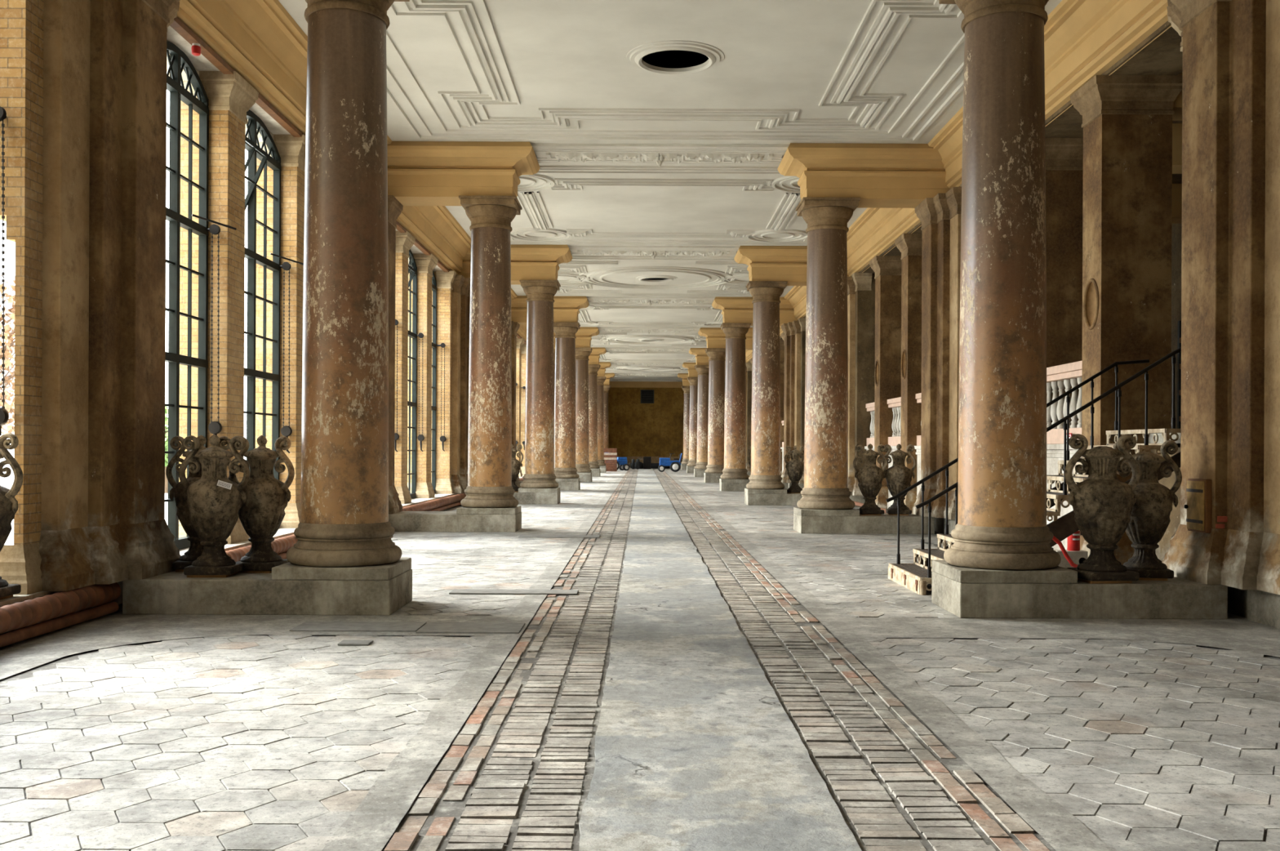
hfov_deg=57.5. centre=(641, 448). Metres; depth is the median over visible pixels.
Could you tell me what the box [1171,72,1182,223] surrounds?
trim
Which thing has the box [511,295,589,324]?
trim
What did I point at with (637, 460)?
tyre
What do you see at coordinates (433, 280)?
window
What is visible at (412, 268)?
window
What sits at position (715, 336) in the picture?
trim
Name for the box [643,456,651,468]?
bin
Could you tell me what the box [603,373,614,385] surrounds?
trim
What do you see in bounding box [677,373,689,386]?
trim
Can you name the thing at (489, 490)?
column
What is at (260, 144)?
window
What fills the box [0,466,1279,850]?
floor
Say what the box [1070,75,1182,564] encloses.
pier
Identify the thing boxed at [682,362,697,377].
trim
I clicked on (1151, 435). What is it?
floor
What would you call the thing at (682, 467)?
plinth slab
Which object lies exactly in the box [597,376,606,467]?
column
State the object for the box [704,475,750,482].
plinth slab
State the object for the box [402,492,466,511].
pipe
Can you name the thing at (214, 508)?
stone urn
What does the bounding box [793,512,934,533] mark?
plinth slab
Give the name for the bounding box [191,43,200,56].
fire alarm
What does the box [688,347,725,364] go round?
trim
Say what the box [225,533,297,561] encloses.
pipe
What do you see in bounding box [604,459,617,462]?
pallet
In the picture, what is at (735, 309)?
trim
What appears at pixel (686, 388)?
column
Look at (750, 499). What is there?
plinth slab
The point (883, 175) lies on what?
trim
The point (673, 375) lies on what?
trim
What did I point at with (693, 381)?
column
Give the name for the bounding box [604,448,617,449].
pallet
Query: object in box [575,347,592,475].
column
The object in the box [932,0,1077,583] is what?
column
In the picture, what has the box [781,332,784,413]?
pier
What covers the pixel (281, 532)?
trim
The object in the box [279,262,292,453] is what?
chain
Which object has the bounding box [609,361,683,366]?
trim
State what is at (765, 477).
column
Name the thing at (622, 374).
trim
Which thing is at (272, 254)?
stay
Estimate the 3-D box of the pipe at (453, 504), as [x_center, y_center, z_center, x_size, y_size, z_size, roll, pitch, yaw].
[-5.017,1.501,28.300,0.100,0.100,9.960,0,0,0]
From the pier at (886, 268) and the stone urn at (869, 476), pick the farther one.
the pier at (886, 268)
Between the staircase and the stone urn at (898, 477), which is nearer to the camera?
the staircase
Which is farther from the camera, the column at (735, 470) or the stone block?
the column at (735, 470)
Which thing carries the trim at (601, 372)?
on the column at (601, 380)
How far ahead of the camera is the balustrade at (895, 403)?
28.83 m
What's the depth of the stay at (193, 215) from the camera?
14.84 m
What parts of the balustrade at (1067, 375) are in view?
rail, rail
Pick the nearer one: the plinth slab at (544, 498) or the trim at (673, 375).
the plinth slab at (544, 498)
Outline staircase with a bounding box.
[885,346,1181,595]
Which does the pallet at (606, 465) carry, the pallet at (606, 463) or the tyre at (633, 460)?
the pallet at (606, 463)
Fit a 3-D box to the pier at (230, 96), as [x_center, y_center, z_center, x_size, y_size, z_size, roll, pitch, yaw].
[-5.752,-1.830,15.575,0.946,6.135,0.916,0,0,0]
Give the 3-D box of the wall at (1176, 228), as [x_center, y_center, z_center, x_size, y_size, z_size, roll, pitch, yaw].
[10.879,-1.849,43.000,0.300,7.000,114.000,0,0,0]
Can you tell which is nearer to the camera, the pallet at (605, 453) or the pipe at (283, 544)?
the pipe at (283, 544)
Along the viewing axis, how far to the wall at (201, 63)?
15.01 m
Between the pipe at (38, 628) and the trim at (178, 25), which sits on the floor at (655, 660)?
the pipe at (38, 628)
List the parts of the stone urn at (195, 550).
handle, lid, handle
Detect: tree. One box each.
[0,273,14,433]
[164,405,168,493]
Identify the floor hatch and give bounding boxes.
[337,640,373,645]
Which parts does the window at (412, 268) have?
open sash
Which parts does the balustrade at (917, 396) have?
rail, rail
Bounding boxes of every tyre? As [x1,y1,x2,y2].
[631,458,635,469]
[635,458,639,469]
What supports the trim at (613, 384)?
attached to the wall at (635, 428)
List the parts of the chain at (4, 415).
chain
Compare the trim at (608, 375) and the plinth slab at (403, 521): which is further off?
the trim at (608, 375)
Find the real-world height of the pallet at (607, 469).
0.150 m
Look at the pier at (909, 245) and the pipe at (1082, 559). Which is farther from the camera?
the pier at (909, 245)
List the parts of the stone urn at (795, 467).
handle, lid, handle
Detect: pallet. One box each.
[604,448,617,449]
[604,450,617,452]
[604,452,617,454]
[604,454,617,457]
[604,457,617,459]
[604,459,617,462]
[604,462,617,464]
[605,464,617,466]
[606,468,617,471]
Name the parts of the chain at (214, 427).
chain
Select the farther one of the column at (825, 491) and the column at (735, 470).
the column at (735, 470)
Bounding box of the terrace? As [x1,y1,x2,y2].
[0,465,168,544]
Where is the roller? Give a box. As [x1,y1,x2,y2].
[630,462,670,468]
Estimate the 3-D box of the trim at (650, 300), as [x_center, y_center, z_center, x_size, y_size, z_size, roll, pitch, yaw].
[0.346,-5.638,44.950,5.000,0.280,1.340,0,0,0]
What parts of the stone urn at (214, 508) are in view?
handle, lid, handle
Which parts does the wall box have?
door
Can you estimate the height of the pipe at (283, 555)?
0.100 m
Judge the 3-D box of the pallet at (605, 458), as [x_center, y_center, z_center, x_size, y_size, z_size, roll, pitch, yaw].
[-2.253,0.689,82.500,1.000,0.150,1.100,0,0,0]
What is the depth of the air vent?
99.93 m
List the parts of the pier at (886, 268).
oval frame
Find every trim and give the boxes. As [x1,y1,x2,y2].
[0,475,524,633]
[169,17,526,344]
[177,0,555,351]
[386,0,964,142]
[386,141,540,205]
[457,244,572,284]
[510,165,807,245]
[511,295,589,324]
[530,143,789,166]
[553,326,599,349]
[554,255,786,297]
[554,346,606,364]
[568,245,739,259]
[577,302,751,327]
[586,296,715,305]
[590,330,706,347]
[597,326,700,333]
[597,361,611,376]
[599,350,696,362]
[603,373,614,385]
[604,347,690,353]
[604,364,688,373]
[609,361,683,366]
[609,374,682,381]
[609,381,682,387]
[614,373,678,377]
[617,456,683,466]
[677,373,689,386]
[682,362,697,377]
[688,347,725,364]
[697,327,752,350]
[711,296,797,325]
[733,245,848,285]
[745,0,1171,362]
[777,142,950,208]
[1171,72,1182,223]
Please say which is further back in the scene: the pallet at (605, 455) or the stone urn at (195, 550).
the pallet at (605, 455)
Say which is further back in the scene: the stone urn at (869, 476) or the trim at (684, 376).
the trim at (684, 376)
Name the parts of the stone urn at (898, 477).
handle, lid, handle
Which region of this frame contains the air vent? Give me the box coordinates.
[640,389,653,403]
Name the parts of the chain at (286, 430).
chain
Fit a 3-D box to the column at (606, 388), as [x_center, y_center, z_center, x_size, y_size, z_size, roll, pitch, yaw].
[-2.952,-1.784,89.350,1.120,6.070,1.120,0,0,0]
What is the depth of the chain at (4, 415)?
9.91 m
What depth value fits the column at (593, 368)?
66.78 m
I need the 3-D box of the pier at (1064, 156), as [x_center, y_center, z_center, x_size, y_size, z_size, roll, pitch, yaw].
[6.468,-1.605,18.625,1.186,6.470,0.916,0,0,0]
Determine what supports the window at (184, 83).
in the wall at (201, 63)
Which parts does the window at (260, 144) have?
open sash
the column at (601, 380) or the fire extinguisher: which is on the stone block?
the fire extinguisher
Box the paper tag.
[217,480,231,489]
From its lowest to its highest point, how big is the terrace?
0.001 m
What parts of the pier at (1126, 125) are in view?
oval frame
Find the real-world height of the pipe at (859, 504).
0.135 m
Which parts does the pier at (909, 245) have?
oval frame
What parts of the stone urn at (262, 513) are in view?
handle, lid, handle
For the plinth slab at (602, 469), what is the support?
on the floor at (655, 660)
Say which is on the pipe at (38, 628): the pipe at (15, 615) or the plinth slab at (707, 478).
the pipe at (15, 615)
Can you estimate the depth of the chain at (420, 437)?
29.31 m
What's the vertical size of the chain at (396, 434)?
2.982 m
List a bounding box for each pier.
[178,71,258,543]
[255,134,305,528]
[394,231,415,503]
[407,253,438,497]
[515,337,524,476]
[779,338,784,475]
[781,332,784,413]
[869,255,902,513]
[894,233,922,513]
[1044,137,1083,422]
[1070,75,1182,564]
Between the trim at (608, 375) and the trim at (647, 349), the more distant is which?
the trim at (608, 375)
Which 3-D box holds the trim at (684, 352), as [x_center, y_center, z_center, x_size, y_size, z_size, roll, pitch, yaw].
[0.467,-5.735,72.700,9.300,0.075,9.000,0,0,0]
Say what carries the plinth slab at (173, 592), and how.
on the floor at (655, 660)
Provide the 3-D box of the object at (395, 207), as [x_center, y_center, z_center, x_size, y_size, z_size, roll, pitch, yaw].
[-5.417,-1.828,22.691,1.350,6.135,3.419,0,0,0]
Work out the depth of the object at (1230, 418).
11.18 m
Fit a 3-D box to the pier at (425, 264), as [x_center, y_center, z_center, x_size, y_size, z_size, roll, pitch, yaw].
[-5.752,-1.830,29.725,0.946,6.135,0.916,0,0,0]
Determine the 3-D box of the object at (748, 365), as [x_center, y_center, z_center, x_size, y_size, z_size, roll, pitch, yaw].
[6.163,-1.606,67.091,1.530,6.470,3.419,0,0,0]
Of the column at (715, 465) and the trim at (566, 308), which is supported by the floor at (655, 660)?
the column at (715, 465)
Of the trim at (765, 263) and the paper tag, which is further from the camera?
the trim at (765, 263)
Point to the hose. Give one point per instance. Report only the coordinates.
(1059, 542)
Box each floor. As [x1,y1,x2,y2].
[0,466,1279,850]
[1148,432,1180,447]
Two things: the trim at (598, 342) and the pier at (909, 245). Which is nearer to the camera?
the pier at (909, 245)
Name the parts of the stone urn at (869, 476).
handle, lid, handle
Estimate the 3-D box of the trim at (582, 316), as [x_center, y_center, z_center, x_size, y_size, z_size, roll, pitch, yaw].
[0.467,-5.735,50.500,9.300,0.075,9.000,0,0,0]
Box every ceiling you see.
[278,0,1062,379]
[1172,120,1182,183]
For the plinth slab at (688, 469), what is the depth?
77.69 m
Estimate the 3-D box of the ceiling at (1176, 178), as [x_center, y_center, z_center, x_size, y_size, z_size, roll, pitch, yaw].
[8.795,-5.209,43.000,4.300,0.200,114.000,0,0,0]
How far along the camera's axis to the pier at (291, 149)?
18.30 m
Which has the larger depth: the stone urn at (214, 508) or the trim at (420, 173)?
the trim at (420, 173)
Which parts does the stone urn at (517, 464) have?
handle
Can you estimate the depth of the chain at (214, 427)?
15.16 m
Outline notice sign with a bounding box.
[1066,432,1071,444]
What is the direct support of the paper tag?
hanging from the stone urn at (214, 508)
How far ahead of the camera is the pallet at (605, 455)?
81.96 m
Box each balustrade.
[780,420,783,471]
[864,402,874,450]
[885,396,901,508]
[914,392,921,495]
[1046,360,1082,549]
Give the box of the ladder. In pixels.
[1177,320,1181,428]
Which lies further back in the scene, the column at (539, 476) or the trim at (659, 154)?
the column at (539, 476)
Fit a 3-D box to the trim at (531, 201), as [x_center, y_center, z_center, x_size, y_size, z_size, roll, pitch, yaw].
[0.467,-5.735,28.300,9.300,0.075,9.000,0,0,0]
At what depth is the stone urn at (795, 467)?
33.73 m
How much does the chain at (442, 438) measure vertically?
2.982 m
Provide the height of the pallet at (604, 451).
0.150 m
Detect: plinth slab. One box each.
[122,568,412,615]
[388,511,521,532]
[512,491,559,504]
[515,480,580,490]
[578,474,592,481]
[591,470,599,476]
[600,466,606,472]
[680,465,687,470]
[686,467,694,472]
[693,471,705,476]
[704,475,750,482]
[719,481,788,491]
[744,492,802,505]
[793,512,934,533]
[931,571,1227,618]
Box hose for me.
[1052,535,1077,567]
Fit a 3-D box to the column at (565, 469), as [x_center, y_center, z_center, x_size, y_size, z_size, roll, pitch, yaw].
[-2.952,-1.784,44.950,1.120,6.070,1.120,0,0,0]
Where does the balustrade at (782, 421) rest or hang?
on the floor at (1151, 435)
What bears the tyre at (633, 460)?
on the floor at (655, 660)
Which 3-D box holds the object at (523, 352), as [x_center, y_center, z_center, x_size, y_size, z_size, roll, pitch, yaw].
[-5.417,-1.828,55.990,1.350,6.135,3.419,0,0,0]
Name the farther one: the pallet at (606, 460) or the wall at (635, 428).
the wall at (635, 428)
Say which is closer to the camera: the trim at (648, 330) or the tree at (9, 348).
the tree at (9, 348)
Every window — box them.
[164,41,208,549]
[244,110,281,479]
[407,248,417,498]
[431,270,436,493]
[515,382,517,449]
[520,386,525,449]
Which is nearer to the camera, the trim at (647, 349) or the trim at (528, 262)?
the trim at (528, 262)
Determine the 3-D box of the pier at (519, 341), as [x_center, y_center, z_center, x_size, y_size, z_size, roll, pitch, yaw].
[-5.752,-1.830,51.925,0.946,6.135,0.916,0,0,0]
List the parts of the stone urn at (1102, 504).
handle, lid, handle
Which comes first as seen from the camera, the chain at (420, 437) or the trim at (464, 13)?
the trim at (464, 13)
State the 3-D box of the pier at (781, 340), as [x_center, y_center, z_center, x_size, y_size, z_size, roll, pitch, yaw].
[6.468,-1.605,51.925,1.186,6.470,0.916,0,0,0]
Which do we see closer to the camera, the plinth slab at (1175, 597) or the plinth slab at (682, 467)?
the plinth slab at (1175, 597)
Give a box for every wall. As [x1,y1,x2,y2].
[166,26,524,343]
[608,386,684,456]
[747,20,1182,560]
[1170,223,1182,428]
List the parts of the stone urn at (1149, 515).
handle, lid, handle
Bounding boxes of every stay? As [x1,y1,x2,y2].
[191,213,236,230]
[270,253,303,265]
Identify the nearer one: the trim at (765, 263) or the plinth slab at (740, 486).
the trim at (765, 263)
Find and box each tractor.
[616,457,629,470]
[657,453,682,471]
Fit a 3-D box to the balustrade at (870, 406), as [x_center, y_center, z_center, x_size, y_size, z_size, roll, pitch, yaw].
[6.407,0.195,31.125,0.516,2.870,2.150,0,0,0]
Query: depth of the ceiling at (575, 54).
18.44 m
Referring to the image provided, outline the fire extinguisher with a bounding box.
[1066,529,1081,551]
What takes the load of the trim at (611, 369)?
attached to the ceiling at (575, 54)
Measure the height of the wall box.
0.520 m
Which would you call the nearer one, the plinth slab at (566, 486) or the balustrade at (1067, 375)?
the balustrade at (1067, 375)
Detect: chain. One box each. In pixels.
[0,106,8,435]
[206,224,222,435]
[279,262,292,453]
[394,319,399,451]
[416,333,424,451]
[435,342,445,451]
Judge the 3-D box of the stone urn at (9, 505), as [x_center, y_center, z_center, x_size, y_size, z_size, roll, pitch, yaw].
[-5.443,0.547,9.598,0.680,1.385,0.524,0,0,0]
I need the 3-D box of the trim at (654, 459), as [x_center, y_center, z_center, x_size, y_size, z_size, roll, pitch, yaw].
[0.315,1.126,99.970,10.800,0.950,0.060,0,0,0]
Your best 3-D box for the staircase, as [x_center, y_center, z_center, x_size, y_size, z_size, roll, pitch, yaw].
[4.695,0.175,13.713,3.309,2.894,1.695,0,0,0]
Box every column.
[271,0,411,580]
[456,195,522,514]
[518,280,560,492]
[553,322,580,481]
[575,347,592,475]
[588,364,600,470]
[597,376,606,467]
[603,385,610,450]
[680,386,689,465]
[686,377,697,467]
[693,364,708,471]
[704,347,725,475]
[719,322,751,482]
[744,280,787,493]
[793,196,860,515]
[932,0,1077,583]
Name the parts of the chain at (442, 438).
chain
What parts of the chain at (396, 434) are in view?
chain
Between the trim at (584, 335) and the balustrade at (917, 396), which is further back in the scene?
the trim at (584, 335)
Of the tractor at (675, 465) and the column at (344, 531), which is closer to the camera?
the column at (344, 531)
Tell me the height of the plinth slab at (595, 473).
0.335 m
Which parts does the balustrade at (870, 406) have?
rail, rail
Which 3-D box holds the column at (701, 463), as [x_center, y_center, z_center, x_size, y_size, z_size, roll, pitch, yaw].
[3.608,-1.753,67.150,1.120,6.070,1.120,0,0,0]
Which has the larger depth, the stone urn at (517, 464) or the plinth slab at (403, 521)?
the stone urn at (517, 464)
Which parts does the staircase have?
post, kick plate, post, frame, post, post, post, handrail, handrail, frame, frame, post, post, frame, post, post, post, frame, post, post, frame, frame, post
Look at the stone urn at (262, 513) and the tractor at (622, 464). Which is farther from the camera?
the tractor at (622, 464)
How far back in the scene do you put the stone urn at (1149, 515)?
11.48 m
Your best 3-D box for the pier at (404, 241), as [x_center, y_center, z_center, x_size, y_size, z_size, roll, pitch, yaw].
[-5.752,-1.830,26.675,0.946,6.135,0.916,0,0,0]
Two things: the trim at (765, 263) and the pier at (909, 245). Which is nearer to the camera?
the pier at (909, 245)
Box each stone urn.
[0,432,23,599]
[165,435,231,571]
[178,434,249,577]
[228,435,294,573]
[511,444,523,492]
[747,446,751,469]
[784,444,804,493]
[853,443,887,515]
[880,444,916,515]
[1064,433,1140,583]
[1113,440,1182,580]
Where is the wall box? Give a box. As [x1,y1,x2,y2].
[1183,478,1211,533]
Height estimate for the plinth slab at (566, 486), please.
0.335 m
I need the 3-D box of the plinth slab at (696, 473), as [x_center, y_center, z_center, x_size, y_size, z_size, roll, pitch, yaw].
[4.308,1.453,67.150,2.550,0.335,1.100,0,0,0]
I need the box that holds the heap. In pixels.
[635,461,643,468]
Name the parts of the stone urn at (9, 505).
handle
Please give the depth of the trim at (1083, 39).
15.87 m
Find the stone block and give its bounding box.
[1053,549,1088,568]
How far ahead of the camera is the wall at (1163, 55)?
14.75 m
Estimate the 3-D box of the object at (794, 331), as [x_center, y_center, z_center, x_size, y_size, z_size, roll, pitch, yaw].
[6.163,-1.606,44.891,1.530,6.470,3.419,0,0,0]
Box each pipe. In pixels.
[0,582,120,633]
[0,601,119,647]
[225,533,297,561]
[277,551,287,559]
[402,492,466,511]
[426,501,461,511]
[851,499,887,513]
[1079,557,1085,563]
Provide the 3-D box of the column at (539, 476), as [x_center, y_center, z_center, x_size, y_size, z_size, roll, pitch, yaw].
[-2.952,-1.784,33.850,1.120,6.070,1.120,0,0,0]
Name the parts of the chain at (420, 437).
chain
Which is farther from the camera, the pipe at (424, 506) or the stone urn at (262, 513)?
the pipe at (424, 506)
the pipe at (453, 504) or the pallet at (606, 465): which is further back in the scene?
the pallet at (606, 465)
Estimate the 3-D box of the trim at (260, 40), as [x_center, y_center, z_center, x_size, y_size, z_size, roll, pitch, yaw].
[-5.037,-5.345,43.000,0.685,0.918,114.000,0,0,0]
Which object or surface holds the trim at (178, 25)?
attached to the wall at (201, 63)
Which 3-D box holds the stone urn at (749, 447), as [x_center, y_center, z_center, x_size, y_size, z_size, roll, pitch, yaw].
[4.398,0.593,44.948,0.680,1.385,0.524,0,0,-17]
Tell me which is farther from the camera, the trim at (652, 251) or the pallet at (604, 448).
the pallet at (604, 448)
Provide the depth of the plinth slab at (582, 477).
55.50 m
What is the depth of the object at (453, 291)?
32.47 m

